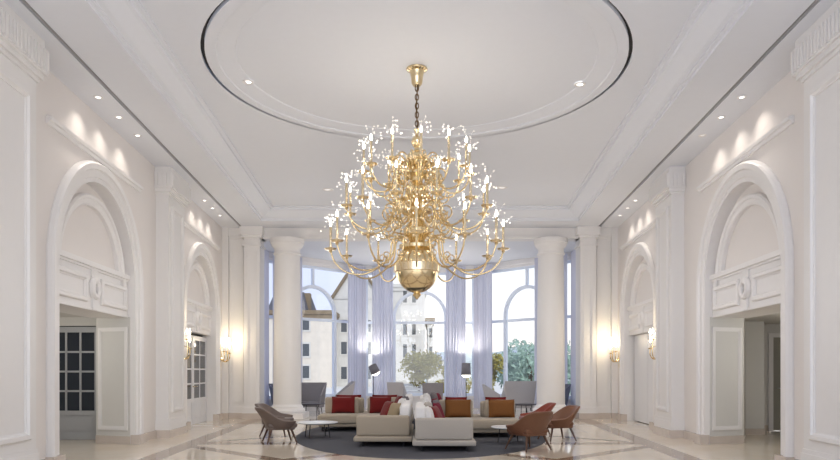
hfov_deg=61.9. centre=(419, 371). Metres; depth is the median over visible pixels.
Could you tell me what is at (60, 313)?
ceiling
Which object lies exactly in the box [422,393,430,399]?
cushion
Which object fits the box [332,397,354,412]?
cushion
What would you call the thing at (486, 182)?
candle
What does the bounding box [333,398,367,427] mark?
sofa
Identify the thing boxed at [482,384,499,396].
sofa
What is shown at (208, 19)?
trim
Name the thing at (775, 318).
ceiling
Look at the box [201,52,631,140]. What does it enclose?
ceiling molding
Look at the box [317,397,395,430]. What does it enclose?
sofa
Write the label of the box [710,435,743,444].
baseboard
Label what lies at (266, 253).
curtain
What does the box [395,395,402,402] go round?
cushion
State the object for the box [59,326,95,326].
wall
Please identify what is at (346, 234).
candle
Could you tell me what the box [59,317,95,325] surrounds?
wall
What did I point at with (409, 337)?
stone building
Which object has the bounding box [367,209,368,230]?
candle
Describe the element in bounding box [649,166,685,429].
pilaster
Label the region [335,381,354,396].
sofa
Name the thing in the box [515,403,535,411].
coffee table
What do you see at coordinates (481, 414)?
sofa
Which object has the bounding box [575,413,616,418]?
baseboard
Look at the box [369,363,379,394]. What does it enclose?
floor lamp
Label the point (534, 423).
armchair
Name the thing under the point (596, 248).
wall
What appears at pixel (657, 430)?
trim
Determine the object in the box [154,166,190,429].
pilaster
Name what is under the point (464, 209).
candle
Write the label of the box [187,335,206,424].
door
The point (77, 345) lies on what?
door
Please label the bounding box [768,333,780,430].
trim
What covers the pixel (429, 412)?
cushion
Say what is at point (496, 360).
tree
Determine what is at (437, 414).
cushion
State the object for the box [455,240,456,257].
candle
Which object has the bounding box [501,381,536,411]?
sofa
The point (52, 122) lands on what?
trim
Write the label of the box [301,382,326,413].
armchair
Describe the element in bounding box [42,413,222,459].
baseboard
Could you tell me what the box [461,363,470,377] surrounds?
floor lamp
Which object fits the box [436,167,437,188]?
candle
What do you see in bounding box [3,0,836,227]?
ceiling
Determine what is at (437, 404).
cushion
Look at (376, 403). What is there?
cushion
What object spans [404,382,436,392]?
planter box
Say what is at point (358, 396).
cushion
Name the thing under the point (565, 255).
curtain
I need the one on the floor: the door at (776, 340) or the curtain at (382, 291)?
the curtain at (382, 291)
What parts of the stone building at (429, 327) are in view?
cornice, pane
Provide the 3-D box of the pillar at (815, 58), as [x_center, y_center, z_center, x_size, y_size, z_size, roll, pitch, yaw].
[5.236,-1.609,8.775,0.454,5.779,1.643,0,0,3]
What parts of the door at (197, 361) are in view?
panel, panel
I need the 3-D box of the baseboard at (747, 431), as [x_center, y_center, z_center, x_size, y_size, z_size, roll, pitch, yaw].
[7.923,1.380,16.621,0.661,0.140,1.678,0,0,39]
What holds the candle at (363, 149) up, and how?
on the chandelier at (416, 267)
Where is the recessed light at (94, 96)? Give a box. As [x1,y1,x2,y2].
[93,95,102,98]
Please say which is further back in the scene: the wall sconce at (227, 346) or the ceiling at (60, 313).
the wall sconce at (227, 346)
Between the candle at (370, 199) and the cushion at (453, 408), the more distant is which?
the cushion at (453, 408)
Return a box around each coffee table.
[297,420,337,437]
[301,403,324,414]
[491,425,528,442]
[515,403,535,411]
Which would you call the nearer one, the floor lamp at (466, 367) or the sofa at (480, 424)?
the sofa at (480, 424)
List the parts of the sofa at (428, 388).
panel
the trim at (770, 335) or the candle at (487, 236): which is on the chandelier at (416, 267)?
the candle at (487, 236)
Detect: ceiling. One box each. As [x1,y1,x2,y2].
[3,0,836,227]
[59,312,82,316]
[204,0,628,140]
[264,241,575,264]
[745,312,780,323]
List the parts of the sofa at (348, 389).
panel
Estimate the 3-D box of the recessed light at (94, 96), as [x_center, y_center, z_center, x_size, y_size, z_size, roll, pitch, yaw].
[-5.263,-4.492,11.450,0.148,0.012,0.148,0,0,0]
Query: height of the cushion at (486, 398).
0.450 m
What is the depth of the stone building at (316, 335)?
80.00 m
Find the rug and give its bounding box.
[296,418,545,458]
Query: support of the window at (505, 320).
in the wall at (527, 261)
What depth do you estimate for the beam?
21.90 m
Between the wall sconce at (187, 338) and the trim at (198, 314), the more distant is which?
the trim at (198, 314)
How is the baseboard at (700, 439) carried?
attached to the wall at (784, 154)
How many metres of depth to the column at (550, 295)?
21.68 m
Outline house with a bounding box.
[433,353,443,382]
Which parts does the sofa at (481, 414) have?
backrest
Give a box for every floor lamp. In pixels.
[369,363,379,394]
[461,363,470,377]
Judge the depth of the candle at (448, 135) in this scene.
10.63 m
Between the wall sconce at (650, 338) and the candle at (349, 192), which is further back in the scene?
the wall sconce at (650, 338)
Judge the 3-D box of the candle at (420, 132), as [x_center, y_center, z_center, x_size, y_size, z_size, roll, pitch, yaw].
[0.018,-3.428,10.493,0.036,0.335,0.038,0,0,-5]
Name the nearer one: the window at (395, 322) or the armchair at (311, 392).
the armchair at (311, 392)
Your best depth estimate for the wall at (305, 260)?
26.34 m
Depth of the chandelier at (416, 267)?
11.14 m
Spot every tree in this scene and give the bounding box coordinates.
[398,350,443,390]
[435,369,471,392]
[492,353,502,389]
[497,339,533,387]
[567,340,570,393]
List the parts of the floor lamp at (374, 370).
lamp shade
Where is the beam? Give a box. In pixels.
[263,228,576,240]
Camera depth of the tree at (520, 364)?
45.07 m
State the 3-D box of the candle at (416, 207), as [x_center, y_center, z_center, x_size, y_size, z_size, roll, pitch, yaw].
[-0.050,-2.197,9.950,0.036,0.335,0.038,0,0,0]
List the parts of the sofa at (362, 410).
backrest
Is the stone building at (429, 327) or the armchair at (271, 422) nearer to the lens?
the armchair at (271, 422)
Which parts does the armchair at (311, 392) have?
seat, panel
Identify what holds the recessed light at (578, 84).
in the ceiling at (333, 66)
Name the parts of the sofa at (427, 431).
backrest, panel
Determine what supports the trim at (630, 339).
attached to the wall
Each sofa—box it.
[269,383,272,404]
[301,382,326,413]
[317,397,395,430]
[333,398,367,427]
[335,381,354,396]
[353,399,413,445]
[387,382,406,396]
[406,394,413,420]
[412,402,475,450]
[422,383,442,399]
[439,400,518,436]
[472,401,484,416]
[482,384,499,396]
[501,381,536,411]
[565,384,570,405]
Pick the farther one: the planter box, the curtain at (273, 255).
the planter box
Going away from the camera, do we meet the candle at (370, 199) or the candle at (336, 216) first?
the candle at (336, 216)
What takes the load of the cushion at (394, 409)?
on the sofa at (369, 428)
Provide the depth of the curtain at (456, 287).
27.58 m
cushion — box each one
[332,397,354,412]
[336,395,360,397]
[370,397,390,412]
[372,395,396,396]
[380,401,395,414]
[387,402,400,414]
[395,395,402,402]
[398,398,406,414]
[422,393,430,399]
[423,401,431,406]
[425,406,433,417]
[430,392,437,400]
[431,406,442,417]
[432,402,444,417]
[445,397,466,399]
[445,399,470,416]
[485,397,505,399]
[488,399,514,416]
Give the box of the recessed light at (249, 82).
[242,79,253,84]
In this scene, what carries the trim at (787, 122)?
attached to the wall at (784, 154)
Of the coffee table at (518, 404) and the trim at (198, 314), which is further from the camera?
the coffee table at (518, 404)
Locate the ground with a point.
(497, 388)
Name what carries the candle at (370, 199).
on the chandelier at (416, 267)
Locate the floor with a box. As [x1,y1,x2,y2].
[59,408,780,459]
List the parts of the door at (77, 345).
panel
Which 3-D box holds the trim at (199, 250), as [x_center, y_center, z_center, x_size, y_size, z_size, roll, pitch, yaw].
[-6.105,-1.050,19.295,0.369,5.000,3.808,0,0,-3]
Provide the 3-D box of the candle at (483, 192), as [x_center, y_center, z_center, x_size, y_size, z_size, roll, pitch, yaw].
[1.061,-2.828,11.648,0.038,0.335,0.036,0,0,-15]
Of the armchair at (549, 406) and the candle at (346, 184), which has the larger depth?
the armchair at (549, 406)
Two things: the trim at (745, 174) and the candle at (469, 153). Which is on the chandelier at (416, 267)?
the candle at (469, 153)
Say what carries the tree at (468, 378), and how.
on the ground
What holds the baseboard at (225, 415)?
attached to the wall at (243, 248)
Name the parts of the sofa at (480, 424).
backrest, seat, backrest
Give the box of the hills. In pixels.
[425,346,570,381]
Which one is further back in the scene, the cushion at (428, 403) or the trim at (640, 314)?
the trim at (640, 314)
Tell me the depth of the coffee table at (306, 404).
23.33 m
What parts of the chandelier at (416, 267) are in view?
arm, arm, arm, arm, arm, arm, arm, arm, arm, arm, arm, arm, arm, stem, chain, arm, arm, arm, arm, arm, arm, arm, arm, arm, arm, arm, arm, arm, arm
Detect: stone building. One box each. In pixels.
[269,292,339,386]
[331,273,371,385]
[393,284,426,383]
[425,318,434,382]
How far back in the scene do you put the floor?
13.62 m
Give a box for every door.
[59,327,95,438]
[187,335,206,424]
[634,332,652,423]
[773,337,780,430]
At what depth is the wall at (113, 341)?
14.15 m
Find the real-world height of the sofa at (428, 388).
1.062 m
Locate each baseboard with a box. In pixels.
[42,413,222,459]
[96,435,129,444]
[223,413,261,418]
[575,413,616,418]
[617,413,797,459]
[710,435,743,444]
[745,425,767,434]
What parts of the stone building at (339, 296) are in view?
pane, pane, pane, pane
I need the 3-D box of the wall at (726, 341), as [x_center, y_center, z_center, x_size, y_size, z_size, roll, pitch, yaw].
[6.200,0.100,14.150,0.883,2.700,0.001,0,0,-20]
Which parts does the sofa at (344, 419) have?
backrest, seat, backrest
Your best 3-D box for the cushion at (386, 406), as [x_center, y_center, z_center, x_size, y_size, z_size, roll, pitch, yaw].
[-0.717,0.844,15.498,0.252,0.396,0.460,0,0,-30]
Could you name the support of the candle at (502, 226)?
on the chandelier at (416, 267)
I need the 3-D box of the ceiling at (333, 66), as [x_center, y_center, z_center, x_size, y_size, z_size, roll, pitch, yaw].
[-0.050,-4.894,11.350,6.590,0.112,6.590,0,0,0]
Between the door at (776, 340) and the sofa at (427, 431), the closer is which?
the sofa at (427, 431)
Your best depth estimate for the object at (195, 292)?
19.45 m
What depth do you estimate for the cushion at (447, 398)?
16.64 m
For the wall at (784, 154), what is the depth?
12.06 m
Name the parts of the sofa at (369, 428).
panel, backrest, backrest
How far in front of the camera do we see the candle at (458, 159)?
11.82 m
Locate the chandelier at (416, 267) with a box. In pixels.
[324,64,511,299]
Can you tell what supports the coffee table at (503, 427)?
on the rug
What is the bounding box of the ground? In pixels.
[269,382,570,395]
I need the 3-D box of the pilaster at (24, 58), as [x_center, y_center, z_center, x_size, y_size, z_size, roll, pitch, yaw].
[-5.236,-1.609,8.775,0.454,5.779,1.643,0,0,-3]
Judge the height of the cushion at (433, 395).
0.524 m
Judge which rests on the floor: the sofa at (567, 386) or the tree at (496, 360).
the sofa at (567, 386)
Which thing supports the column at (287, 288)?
on the floor
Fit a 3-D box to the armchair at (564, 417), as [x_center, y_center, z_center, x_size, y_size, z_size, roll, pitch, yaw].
[2.997,1.087,14.919,0.829,0.737,0.795,0,0,-16]
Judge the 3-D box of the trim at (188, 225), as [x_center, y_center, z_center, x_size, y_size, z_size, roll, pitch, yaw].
[-5.985,-3.740,19.300,0.090,0.120,3.831,0,0,-3]
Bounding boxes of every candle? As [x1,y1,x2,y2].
[329,226,331,245]
[336,216,337,237]
[345,182,347,202]
[346,234,347,252]
[349,192,350,210]
[361,173,363,193]
[363,149,364,168]
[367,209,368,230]
[369,199,370,216]
[370,140,371,160]
[377,240,378,257]
[391,134,392,154]
[395,167,397,188]
[415,205,417,227]
[420,132,421,152]
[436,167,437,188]
[448,135,449,156]
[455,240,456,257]
[458,159,459,177]
[464,209,465,230]
[465,143,466,162]
[468,151,470,170]
[469,173,471,194]
[483,192,484,210]
[486,182,487,202]
[486,234,488,252]
[495,216,497,237]
[502,226,503,245]
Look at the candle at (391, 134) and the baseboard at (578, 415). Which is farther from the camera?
the baseboard at (578, 415)
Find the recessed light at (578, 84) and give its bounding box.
[574,82,585,86]
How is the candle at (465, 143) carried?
on the chandelier at (416, 267)
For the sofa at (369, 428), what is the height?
0.800 m
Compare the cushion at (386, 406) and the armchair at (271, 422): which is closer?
the armchair at (271, 422)
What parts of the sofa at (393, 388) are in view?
panel, panel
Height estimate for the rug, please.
0.005 m
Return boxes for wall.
[36,71,221,459]
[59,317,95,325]
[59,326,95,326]
[96,317,129,435]
[222,226,266,412]
[269,252,361,410]
[362,265,477,407]
[478,252,570,410]
[573,226,617,412]
[618,71,803,459]
[710,317,743,435]
[744,318,780,438]
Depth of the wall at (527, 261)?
26.39 m
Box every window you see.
[269,260,347,398]
[366,273,473,395]
[492,260,570,398]
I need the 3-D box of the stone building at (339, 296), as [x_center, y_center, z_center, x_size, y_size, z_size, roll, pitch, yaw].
[-7.681,-5.965,91.740,6.934,15.431,12.520,0,0,0]
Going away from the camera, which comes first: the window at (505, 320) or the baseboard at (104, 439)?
the baseboard at (104, 439)
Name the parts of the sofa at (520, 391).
panel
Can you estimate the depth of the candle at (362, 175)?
10.52 m
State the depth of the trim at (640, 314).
19.61 m
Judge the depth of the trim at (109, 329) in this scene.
14.12 m
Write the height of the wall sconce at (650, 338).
0.925 m
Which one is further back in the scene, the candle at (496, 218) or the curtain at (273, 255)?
the curtain at (273, 255)
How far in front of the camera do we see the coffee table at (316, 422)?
15.29 m
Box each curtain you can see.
[264,250,268,404]
[273,255,301,381]
[348,265,365,407]
[372,267,392,394]
[446,267,465,396]
[474,264,491,408]
[534,254,567,407]
[571,250,575,404]
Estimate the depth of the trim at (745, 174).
12.34 m
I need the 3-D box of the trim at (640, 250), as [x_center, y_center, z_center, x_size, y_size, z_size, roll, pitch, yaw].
[6.105,-1.050,19.295,0.369,5.000,3.808,0,0,3]
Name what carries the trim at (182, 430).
attached to the wall at (55, 154)
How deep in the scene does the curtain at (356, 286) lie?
27.31 m
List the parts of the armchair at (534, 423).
leg, leg, seat, leg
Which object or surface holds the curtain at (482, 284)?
on the floor
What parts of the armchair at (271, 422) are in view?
seat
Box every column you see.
[270,236,308,418]
[529,236,567,413]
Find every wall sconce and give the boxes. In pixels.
[184,329,191,359]
[221,338,230,361]
[609,338,618,361]
[648,329,655,359]
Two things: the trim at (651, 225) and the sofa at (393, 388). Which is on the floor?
the sofa at (393, 388)
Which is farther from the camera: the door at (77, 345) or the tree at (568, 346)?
the tree at (568, 346)
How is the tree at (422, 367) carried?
in the planter box
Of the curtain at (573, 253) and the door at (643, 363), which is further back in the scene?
the curtain at (573, 253)
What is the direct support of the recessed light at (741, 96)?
in the ceiling at (573, 169)
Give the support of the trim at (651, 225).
attached to the wall at (784, 154)
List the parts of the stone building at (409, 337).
pane, pane, pane, cornice, pane, pane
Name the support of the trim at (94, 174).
attached to the wall at (55, 154)
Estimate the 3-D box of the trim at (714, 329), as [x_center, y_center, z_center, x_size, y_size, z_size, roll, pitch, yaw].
[5.992,0.100,12.500,0.678,2.700,3.683,0,0,7]
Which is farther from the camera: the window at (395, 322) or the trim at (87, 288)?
the window at (395, 322)
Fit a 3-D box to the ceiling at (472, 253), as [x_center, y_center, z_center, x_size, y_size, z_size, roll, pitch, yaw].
[0.000,-4.250,25.200,11.700,0.001,5.800,0,0,0]
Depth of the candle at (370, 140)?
10.85 m
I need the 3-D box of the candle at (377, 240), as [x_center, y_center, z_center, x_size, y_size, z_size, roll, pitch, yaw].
[-0.750,-2.197,12.562,0.036,0.335,0.038,0,0,-30]
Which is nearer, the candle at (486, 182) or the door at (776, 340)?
the candle at (486, 182)
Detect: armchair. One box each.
[255,403,293,436]
[255,407,296,443]
[505,411,552,451]
[519,402,555,434]
[537,405,579,441]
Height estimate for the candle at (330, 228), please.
0.335 m
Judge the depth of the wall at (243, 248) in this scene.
21.80 m
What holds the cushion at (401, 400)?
on the sofa at (369, 428)
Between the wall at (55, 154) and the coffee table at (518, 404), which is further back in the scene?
the coffee table at (518, 404)
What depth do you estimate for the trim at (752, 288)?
12.39 m
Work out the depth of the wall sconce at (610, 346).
21.36 m
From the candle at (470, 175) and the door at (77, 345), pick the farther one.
the door at (77, 345)
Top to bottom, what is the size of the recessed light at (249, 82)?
0.012 m
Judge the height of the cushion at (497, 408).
0.411 m
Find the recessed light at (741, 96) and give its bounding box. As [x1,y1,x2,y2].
[737,95,746,98]
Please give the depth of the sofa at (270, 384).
23.60 m
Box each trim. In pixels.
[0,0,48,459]
[22,0,240,225]
[46,115,143,192]
[46,160,143,456]
[59,193,130,317]
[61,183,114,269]
[98,327,127,430]
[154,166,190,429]
[157,426,186,437]
[184,220,219,250]
[184,242,220,422]
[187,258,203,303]
[187,262,212,335]
[200,0,632,78]
[203,335,635,420]
[599,0,817,225]
[619,242,655,422]
[620,220,655,250]
[627,262,652,335]
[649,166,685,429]
[653,426,682,437]
[696,115,793,192]
[696,160,793,456]
[709,193,780,317]
[712,327,741,430]
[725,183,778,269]
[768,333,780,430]
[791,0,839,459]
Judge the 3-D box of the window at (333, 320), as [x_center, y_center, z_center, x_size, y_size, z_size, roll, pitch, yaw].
[-4.021,-1.510,26.283,0.120,4.920,4.354,0,0,44]
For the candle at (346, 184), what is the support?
on the chandelier at (416, 267)
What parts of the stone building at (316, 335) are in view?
cornice, pane, pane, pane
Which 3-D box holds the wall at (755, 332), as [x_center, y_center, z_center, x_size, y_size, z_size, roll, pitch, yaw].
[8.332,0.125,16.510,5.325,2.650,1.784,0,0,-33]

